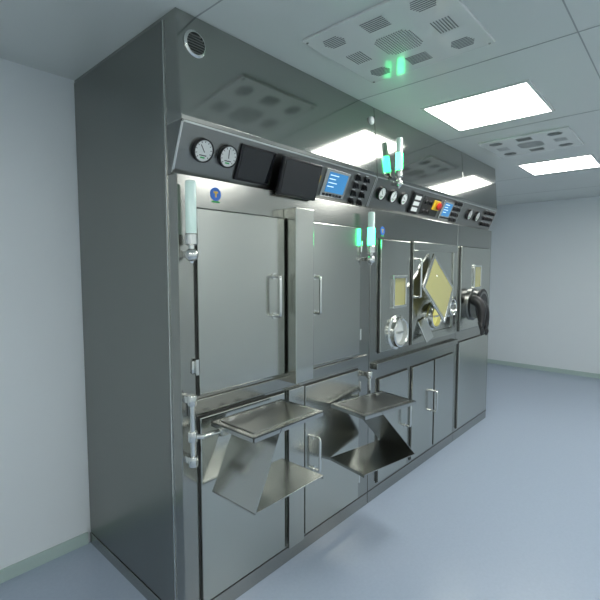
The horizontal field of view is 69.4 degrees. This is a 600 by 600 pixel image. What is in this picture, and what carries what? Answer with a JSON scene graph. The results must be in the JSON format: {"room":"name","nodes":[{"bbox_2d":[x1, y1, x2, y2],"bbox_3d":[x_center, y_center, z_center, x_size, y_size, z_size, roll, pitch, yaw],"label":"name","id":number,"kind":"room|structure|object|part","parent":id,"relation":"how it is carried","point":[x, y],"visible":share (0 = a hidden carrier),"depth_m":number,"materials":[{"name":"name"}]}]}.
{"room":"clean room","nodes":[
{"label":"clean room","id":0,"kind":"room"},
{"bbox_2d":[0,58,90,569],"bbox_3d":[-0.113,0.016,3.922,0.100,2.730,10.200,4,6,42],"label":"wall","id":1,"kind":"structure","parent":0,"point":[45,503],"depth_m":2.38,"materials":[{"name":"white paint"}]},
{"bbox_2d":[0,532,88,583],"bbox_3d":[-0.071,1.345,3.982,0.012,0.070,10.000,4,6,42],"label":"baseboard","id":2,"kind":"structure","parent":1,"relation":"attached to","point":[16,569],"depth_m":2.44,"materials":[{"name":"grey"}]},
{"bbox_2d":[0,363,599,599],"bbox_3d":[1.541,1.537,2.541,4.550,0.100,10.200,4,6,42],"label":"floor","id":3,"kind":"structure","parent":0,"point":[509,509],"depth_m":2.75,"materials":[{"name":"plastic"}]},
{"bbox_2d":[74,7,376,599],"bbox_3d":[-0.371,0.104,2.729,1.113,2.729,1.497,4,6,42],"label":"tall cabinet","id":4,"kind":"object","parent":3,"relation":"on","point":[273,304],"depth_m":2.17,"materials":[{"name":"metal"}]},
{"bbox_2d":[182,180,197,262],"bbox_3d":[-0.468,-0.328,1.828,0.083,0.345,0.056,4,6,42],"label":"lamp","id":5,"kind":"object","parent":4,"relation":"attached to","point":[191,236],"visible":1,"depth_m":1.80,"materials":[{"name":"white"}]},
{"bbox_2d":[191,138,213,162],"bbox_3d":[-0.424,-0.654,1.893,0.060,0.102,0.104,4,6,42],"label":"pressure gauge","id":6,"kind":"object","parent":4,"relation":"attached to","point":[202,150],"visible":1,"depth_m":1.88,"materials":[{"name":"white plastic"}]},
{"bbox_2d":[74,7,376,175],"bbox_3d":[-0.383,-1.034,2.663,1.071,0.449,1.487,4,6,42],"label":"hood","id":7,"kind":"object","parent":4,"relation":"attached to","point":[183,68],"depth_m":2.08,"materials":[{"name":"metal"}]},
{"bbox_2d":[217,144,237,167],"bbox_3d":[-0.333,-0.661,1.995,0.060,0.102,0.104,4,6,42],"label":"pressure gauge","id":8,"kind":"object","parent":4,"relation":"attached to","point":[227,155],"visible":1,"depth_m":1.99,"materials":[{"name":"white plastic"}]},
{"bbox_3d":[-0.271,-0.001,2.116,0.017,0.830,0.545,4,6,42],"label":"door","id":9,"kind":"part","parent":4,"relation":"part of","materials":[{"name":"metal"}]},
{"bbox_3d":[-0.271,0.959,2.187,0.017,0.885,0.545,4,6,42],"label":"door","id":10,"kind":"part","parent":4,"relation":"part of","materials":[{"name":"metal"}]},
{"bbox_2d":[183,394,323,515],"bbox_3d":[-0.202,0.640,1.997,0.348,0.475,0.561,4,6,42],"label":"shelf","id":11,"kind":"object","parent":4,"relation":"attached to","point":[248,478],"visible":1,"depth_m":1.92,"materials":[{"name":"metal"}]},
{"bbox_3d":[-0.416,0.565,1.926,0.188,0.314,0.077,-2,5,-30],"label":"hinge post","id":12,"kind":"part","parent":11,"relation":"part of","materials":[{"name":"metal"}]},
{"bbox_3d":[-0.403,0.591,1.905,0.143,0.024,0.043,-3,5,-32],"label":"swing arm","id":13,"kind":"part","parent":11,"relation":"part of","materials":[{"name":"metal"}]},
{"bbox_2d":[211,399,323,442],"bbox_3d":[-0.142,0.549,2.010,0.285,0.022,0.450,4,6,42],"label":"tray","id":14,"kind":"object","parent":11,"relation":"on","point":[259,423],"depth_m":1.95,"materials":[{"name":"metal"}]},
{"bbox_2d":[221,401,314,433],"bbox_3d":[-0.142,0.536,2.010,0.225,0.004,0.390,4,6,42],"label":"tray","id":15,"kind":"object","parent":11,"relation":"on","point":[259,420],"depth_m":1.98,"materials":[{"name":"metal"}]},
{"bbox_2d":[233,143,276,185],"bbox_3d":[-0.219,-0.661,2.132,0.077,0.159,0.224,4,6,42],"label":"display unit","id":16,"kind":"object","parent":4,"relation":"in","point":[254,165],"visible":1,"depth_m":2.12,"materials":[{"name":"black plastic"}]},
{"bbox_3d":[-0.019,0.444,2.438,0.012,0.065,1.420,4,6,42],"label":"rail","id":17,"kind":"part","parent":4,"relation":"part of","materials":[{"name":"metal"}]},
{"bbox_3d":[-0.115,-0.020,2.234,0.059,0.223,0.018,4,6,42],"label":"door handle","id":18,"kind":"part","parent":4,"relation":"part of","materials":[{"name":"metal"}]},
{"bbox_3d":[-0.027,0.942,2.452,0.030,0.910,0.125,4,6,42],"label":"post","id":19,"kind":"part","parent":4,"relation":"part of","materials":[{"name":"metal"}]},
{"bbox_2d":[275,155,322,200],"bbox_3d":[-0.011,-0.645,2.324,0.105,0.191,0.300,4,6,42],"label":"monitor","id":20,"kind":"object","parent":4,"relation":"attached to","point":[297,178],"visible":1,"depth_m":2.29,"materials":[{"name":"black plastic"}]},
{"bbox_3d":[-0.005,-0.022,2.361,0.090,0.935,0.145,4,6,42],"label":"post","id":21,"kind":"part","parent":4,"relation":"part of","materials":[{"name":"metal"}]},
{"bbox_3d":[0.102,0.905,2.545,0.059,0.213,0.018,4,6,42],"label":"door handle","id":22,"kind":"part","parent":4,"relation":"part of","materials":[{"name":"metal"}]},
{"bbox_3d":[0.102,-0.028,2.476,0.059,0.223,0.018,4,6,42],"label":"door handle","id":23,"kind":"part","parent":4,"relation":"part of","materials":[{"name":"metal"}]},
{"bbox_3d":[0.208,0.920,2.717,0.017,0.885,0.545,4,6,42],"label":"door","id":24,"kind":"part","parent":4,"relation":"part of","materials":[{"name":"metal"}]},
{"bbox_3d":[0.212,-0.697,2.611,0.073,0.153,0.230,4,6,42],"label":"touch screen panel","id":25,"kind":"part","parent":4,"relation":"part of","materials":[{"name":"blue glass"}]},
{"bbox_3d":[0.208,-0.040,2.646,0.017,0.830,0.545,4,6,42],"label":"door","id":26,"kind":"part","parent":4,"relation":"part of","materials":[{"name":"metal"}]},
{"bbox_2d":[347,174,369,205],"bbox_3d":[0.385,-0.709,2.794,0.099,0.185,0.136,4,6,42],"label":"switch","id":27,"kind":"object","parent":4,"relation":"attached to","point":[360,182],"depth_m":2.79,"materials":[{"name":"black plastic"}]},
{"bbox_2d":[362,212,374,264],"bbox_3d":[0.454,-0.404,2.845,0.088,0.345,0.056,4,6,42],"label":"lamp","id":28,"kind":"object","parent":4,"relation":"attached to","point":[370,259],"visible":1,"depth_m":2.81,"materials":[{"name":"white plastic"}]},
{"bbox_2d":[330,371,415,477],"bbox_3d":[0.431,0.741,2.729,0.465,0.495,0.380,-3,5,-38],"label":"shelf","id":29,"kind":"object","parent":4,"relation":"attached to","point":[391,448],"visible":1,"depth_m":2.68,"materials":[{"name":"metal"}]},
{"bbox_3d":[0.454,0.639,2.881,0.069,0.314,0.168,0,4,-2],"label":"hinge post","id":30,"kind":"part","parent":29,"relation":"part of","materials":[{"name":"metal"}]},
{"bbox_2d":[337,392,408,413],"bbox_3d":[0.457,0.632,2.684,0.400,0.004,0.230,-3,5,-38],"label":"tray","id":31,"kind":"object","parent":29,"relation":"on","point":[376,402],"depth_m":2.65,"materials":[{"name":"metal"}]},
{"bbox_2d":[330,391,415,419],"bbox_3d":[0.457,0.645,2.684,0.460,0.022,0.290,-3,5,-38],"label":"tray","id":32,"kind":"object","parent":29,"relation":"on","point":[379,403],"depth_m":2.63,"materials":[{"name":"metal"}]},
{"bbox_2d":[366,108,463,502],"bbox_3d":[0.622,0.022,3.839,1.100,2.729,1.474,4,6,42],"label":"tall cabinet","id":33,"kind":"object","parent":3,"relation":"on","point":[407,236],"depth_m":3.39,"materials":[{"name":"metal"}]},
{"bbox_2d":[376,186,386,199],"bbox_3d":[0.563,-0.735,2.986,0.056,0.093,0.094,4,6,42],"label":"pressure gauge","id":34,"kind":"object","parent":33,"relation":"attached to","point":[381,193],"visible":1,"depth_m":2.97,"materials":[{"name":"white plastic"}]},
{"bbox_3d":[0.701,0.931,3.268,0.017,0.760,0.420,4,6,42],"label":"door","id":35,"kind":"part","parent":33,"relation":"part of","materials":[{"name":"metal"}]},
{"bbox_2d":[388,189,397,202],"bbox_3d":[0.666,-0.743,3.101,0.056,0.093,0.094,4,6,42],"label":"pressure gauge","id":36,"kind":"object","parent":33,"relation":"attached to","point":[392,197],"visible":1,"depth_m":3.09,"materials":[{"name":"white plastic"}]},
{"bbox_3d":[0.701,-0.036,3.196,0.017,0.800,0.420,4,6,42],"label":"transfer door","id":37,"kind":"part","parent":33,"relation":"part of","materials":[{"name":"metal"}]},
{"bbox_2d":[391,137,402,188],"bbox_3d":[0.674,-0.947,3.005,0.088,0.345,0.056,4,6,42],"label":"lamp","id":38,"kind":"object","parent":33,"relation":"attached to","point":[398,183],"visible":1,"depth_m":2.98,"materials":[{"name":"white plastic"}]},
{"bbox_2d":[388,315,408,348],"bbox_3d":[0.734,0.239,3.214,0.056,0.260,0.260,4,6,42],"label":"port","id":39,"kind":"object","parent":33,"relation":"attached to","point":[398,330],"visible":1,"depth_m":3.19,"materials":[{"name":"metal"}]},
{"bbox_2d":[399,192,408,204],"bbox_3d":[0.770,-0.752,3.216,0.056,0.093,0.094,4,6,42],"label":"pressure gauge","id":40,"kind":"object","parent":33,"relation":"attached to","point":[403,198],"visible":1,"depth_m":3.20,"materials":[{"name":"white plastic"}]},
{"bbox_3d":[0.842,0.894,3.368,0.059,0.193,0.018,4,6,42],"label":"door handle","id":41,"kind":"part","parent":33,"relation":"part of","materials":[{"name":"metal"}]},
{"bbox_3d":[0.929,-0.170,3.386,0.059,0.313,0.018,4,6,42],"label":"sash handle","id":42,"kind":"part","parent":33,"relation":"part of","materials":[{"name":"metal"}]},
{"bbox_2d":[374,108,463,200],"bbox_3d":[0.611,-1.115,3.764,1.071,0.449,1.474,4,6,42],"label":"hood","id":43,"kind":"object","parent":33,"relation":"attached to","point":[432,167],"depth_m":3.32,"materials":[{"name":"metal"}]},
{"bbox_3d":[1.022,0.905,3.623,0.017,0.760,0.380,4,6,42],"label":"door","id":44,"kind":"part","parent":33,"relation":"part of","materials":[{"name":"metal"}]},
{"bbox_2d":[417,317,433,342],"bbox_3d":[1.016,0.239,3.512,0.083,0.195,0.182,4,6,42],"label":"hatch cover","id":45,"kind":"object","parent":33,"relation":"attached to","point":[423,324],"visible":1,"depth_m":3.50,"materials":[{"name":"metal"}]},
{"bbox_2d":[420,199,432,213],"bbox_3d":[1.031,-0.758,3.513,0.070,0.118,0.113,4,6,42],"label":"switch","id":46,"kind":"object","parent":33,"relation":"attached to","point":[426,204],"depth_m":3.50,"materials":[{"name":"black plastic"}]},
{"bbox_2d":[425,302,441,329],"bbox_3d":[1.135,0.136,3.654,0.056,0.240,0.240,4,6,42],"label":"port","id":47,"kind":"object","parent":33,"relation":"attached to","point":[433,319],"visible":0.81,"depth_m":3.60,"materials":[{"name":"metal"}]},
{"bbox_3d":[1.158,-0.073,3.702,0.022,0.810,0.845,4,6,42],"label":"work frame","id":48,"kind":"part","parent":33,"relation":"part of","materials":[{"name":"metal"}]},
{"bbox_3d":[1.156,0.868,3.716,0.059,0.193,0.018,4,6,42],"label":"door handle","id":49,"kind":"part","parent":33,"relation":"part of","materials":[{"name":"metal"}]},
{"bbox_3d":[1.155,-0.074,3.708,0.010,0.680,0.690,4,6,42],"label":"work plate","id":50,"kind":"part","parent":33,"relation":"part of","materials":[{"name":"metal"}]},
{"bbox_2d":[431,200,441,210],"bbox_3d":[1.148,-0.787,3.614,0.068,0.080,0.100,4,6,42],"label":"switch","id":51,"kind":"object","parent":33,"relation":"attached to","point":[437,205],"depth_m":3.59,"materials":[{"name":"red plastic"}]},
{"bbox_2d":[422,254,453,322],"bbox_3d":[1.135,-0.100,3.568,0.155,0.566,0.577,4,6,42],"label":"window","id":52,"kind":"structure","parent":33,"relation":"attached to","point":[437,286],"depth_m":3.55,"materials":[{"name":"glass"}]},
{"bbox_3d":[1.142,-0.100,3.562,0.111,0.496,0.506,4,6,42],"label":"pane","id":53,"kind":"part","parent":52,"relation":"part of","materials":[{"name":"yellow glass"}]},
{"bbox_3d":[1.300,0.882,3.931,0.017,0.760,0.390,4,6,42],"label":"door","id":54,"kind":"part","parent":33,"relation":"part of","materials":[{"name":"metal"}]},
{"bbox_3d":[1.279,-0.785,3.793,0.072,0.150,0.200,4,6,42],"label":"touch screen panel","id":55,"kind":"part","parent":33,"relation":"part of","materials":[{"name":"blue glass"}]},
{"bbox_2d":[447,299,456,316],"bbox_3d":[1.356,0.063,3.894,0.056,0.180,0.180,4,6,42],"label":"port","id":56,"kind":"object","parent":33,"relation":"attached to","point":[453,305],"visible":0.7,"depth_m":3.91,"materials":[{"name":"metal"}]},
{"bbox_2d":[448,201,462,221],"bbox_3d":[1.413,-0.800,3.927,0.099,0.183,0.118,4,6,42],"label":"switch","id":57,"kind":"object","parent":33,"relation":"attached to","point":[456,208],"depth_m":3.92,"materials":[{"name":"black plastic"}]},
{"bbox_2d":[452,152,496,440],"bbox_3d":[1.417,-0.044,4.731,1.084,2.729,0.907,4,6,42],"label":"tall cabinet","id":58,"kind":"object","parent":3,"relation":"on","point":[479,180],"visible":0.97,"depth_m":4.31,"materials":[{"name":"metal"}]},
{"bbox_2d":[465,209,472,219],"bbox_3d":[1.633,-0.823,4.172,0.060,0.102,0.104,4,6,42],"label":"pressure gauge","id":59,"kind":"object","parent":58,"relation":"attached to","point":[469,214],"visible":1,"depth_m":4.16,"materials":[{"name":"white plastic"}]},
{"bbox_3d":[1.775,0.804,4.454,0.017,0.840,0.770,4,6,42],"label":"door","id":60,"kind":"part","parent":58,"relation":"part of","materials":[{"name":"metal"}]},
{"bbox_3d":[1.775,-0.124,4.386,0.017,0.800,0.770,4,6,42],"label":"door","id":61,"kind":"part","parent":58,"relation":"part of","materials":[{"name":"metal"}]},
{"bbox_2d":[473,211,480,221],"bbox_3d":[1.767,-0.834,4.320,0.060,0.102,0.104,4,6,42],"label":"pressure gauge","id":62,"kind":"object","parent":58,"relation":"attached to","point":[477,215],"visible":1,"depth_m":4.31,"materials":[{"name":"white plastic"}]},
{"bbox_2d":[466,288,489,335],"bbox_3d":[1.761,0.117,4.233,0.193,0.459,0.403,4,6,42],"label":"ports","id":63,"kind":"object","parent":58,"relation":"attached to","point":[477,301],"visible":1,"depth_m":4.19,"materials":[{"name":"rubber"}]},
{"bbox_2d":[462,152,496,210],"bbox_3d":[1.412,-1.181,4.651,1.071,0.449,0.907,4,6,42],"label":"hood","id":64,"kind":"object","parent":58,"relation":"attached to","point":[479,180],"depth_m":4.26,"materials":[{"name":"metal"}]},
{"bbox_2d":[479,211,494,226],"bbox_3d":[1.963,-0.850,4.534,0.088,0.160,0.223,4,6,42],"label":"switch","id":65,"kind":"object","parent":58,"relation":"attached to","point":[486,218],"depth_m":4.53,"materials":[{"name":"black plastic"}]},
{"bbox_2d":[0,0,599,205],"bbox_3d":[1.541,-1.286,2.333,4.550,0.100,10.200,4,6,42],"label":"ceiling","id":66,"kind":"structure","parent":0,"point":[63,38],"depth_m":2.14,"materials":[{"name":"white paint"}]},
{"bbox_2d":[196,0,599,196],"bbox_3d":[1.541,-1.235,2.336,4.350,0.002,10.000,4,6,42],"label":"trim","id":67,"kind":"structure","parent":66,"relation":"attached to","point":[563,1],"depth_m":2.18,"materials":[{"name":"grey metal"}]},
{"bbox_2d":[302,0,494,82],"bbox_3d":[0.460,-1.204,2.019,0.670,0.016,0.610,4,6,42],"label":"air diffuser","id":68,"kind":"object","parent":66,"relation":"attached to","point":[387,39],"depth_m":1.97,"materials":[{"name":"white metal"}]},
{"bbox_2d":[420,79,554,131],"bbox_3d":[1.260,-1.273,2.897,0.660,0.008,0.640,4,6,42],"label":"frame","id":69,"kind":"object","parent":66,"relation":"attached to","point":[530,84],"visible":1,"depth_m":2.74,"materials":[{"name":"white metal"}]},
{"bbox_2d":[425,83,550,129],"bbox_3d":[1.260,-1.274,2.897,0.620,0.005,0.600,4,6,42],"label":"diffuser","id":70,"kind":"object","parent":69,"relation":"attached to","point":[517,101],"visible":1,"depth_m":2.87,"materials":[{"name":"white plastic"}]},
{"bbox_2d":[478,126,583,157],"bbox_3d":[1.965,-1.328,3.687,0.670,0.016,0.610,4,6,42],"label":"air diffuser","id":71,"kind":"object","parent":66,"relation":"attached to","point":[562,137],"depth_m":3.63,"materials":[{"name":"white metal"}]},
{"bbox_2d":[516,154,599,174],"bbox_3d":[2.692,-1.391,4.483,0.660,0.008,0.640,4,6,42],"label":"frame","id":72,"kind":"object","parent":66,"relation":"attached to","point":[592,155],"visible":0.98,"depth_m":4.33,"materials":[{"name":"white metal"}]},
{"bbox_2d":[521,155,599,174],"bbox_3d":[2.692,-1.391,4.483,0.620,0.005,0.600,4,6,42],"label":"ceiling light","id":73,"kind":"object","parent":72,"relation":"attached to","point":[585,161],"visible":1,"depth_m":4.47,"materials":[{"name":"white plastic"}]},
{"bbox_2d":[487,196,599,373],"bbox_3d":[4.920,-0.151,6.179,4.350,2.730,0.100,4,6,42],"label":"wall","id":74,"kind":"structure","parent":0,"point":[544,297],"depth_m":6.96,"materials":[{"name":"white paint"}]},
{"bbox_2d":[487,359,599,378],"bbox_3d":[4.882,1.178,6.236,4.350,0.070,0.012,4,6,42],"label":"baseboard","id":75,"kind":"structure","parent":74,"relation":"attached to","point":[528,366],"depth_m":7.03,"materials":[{"name":"grey"}]}
]}

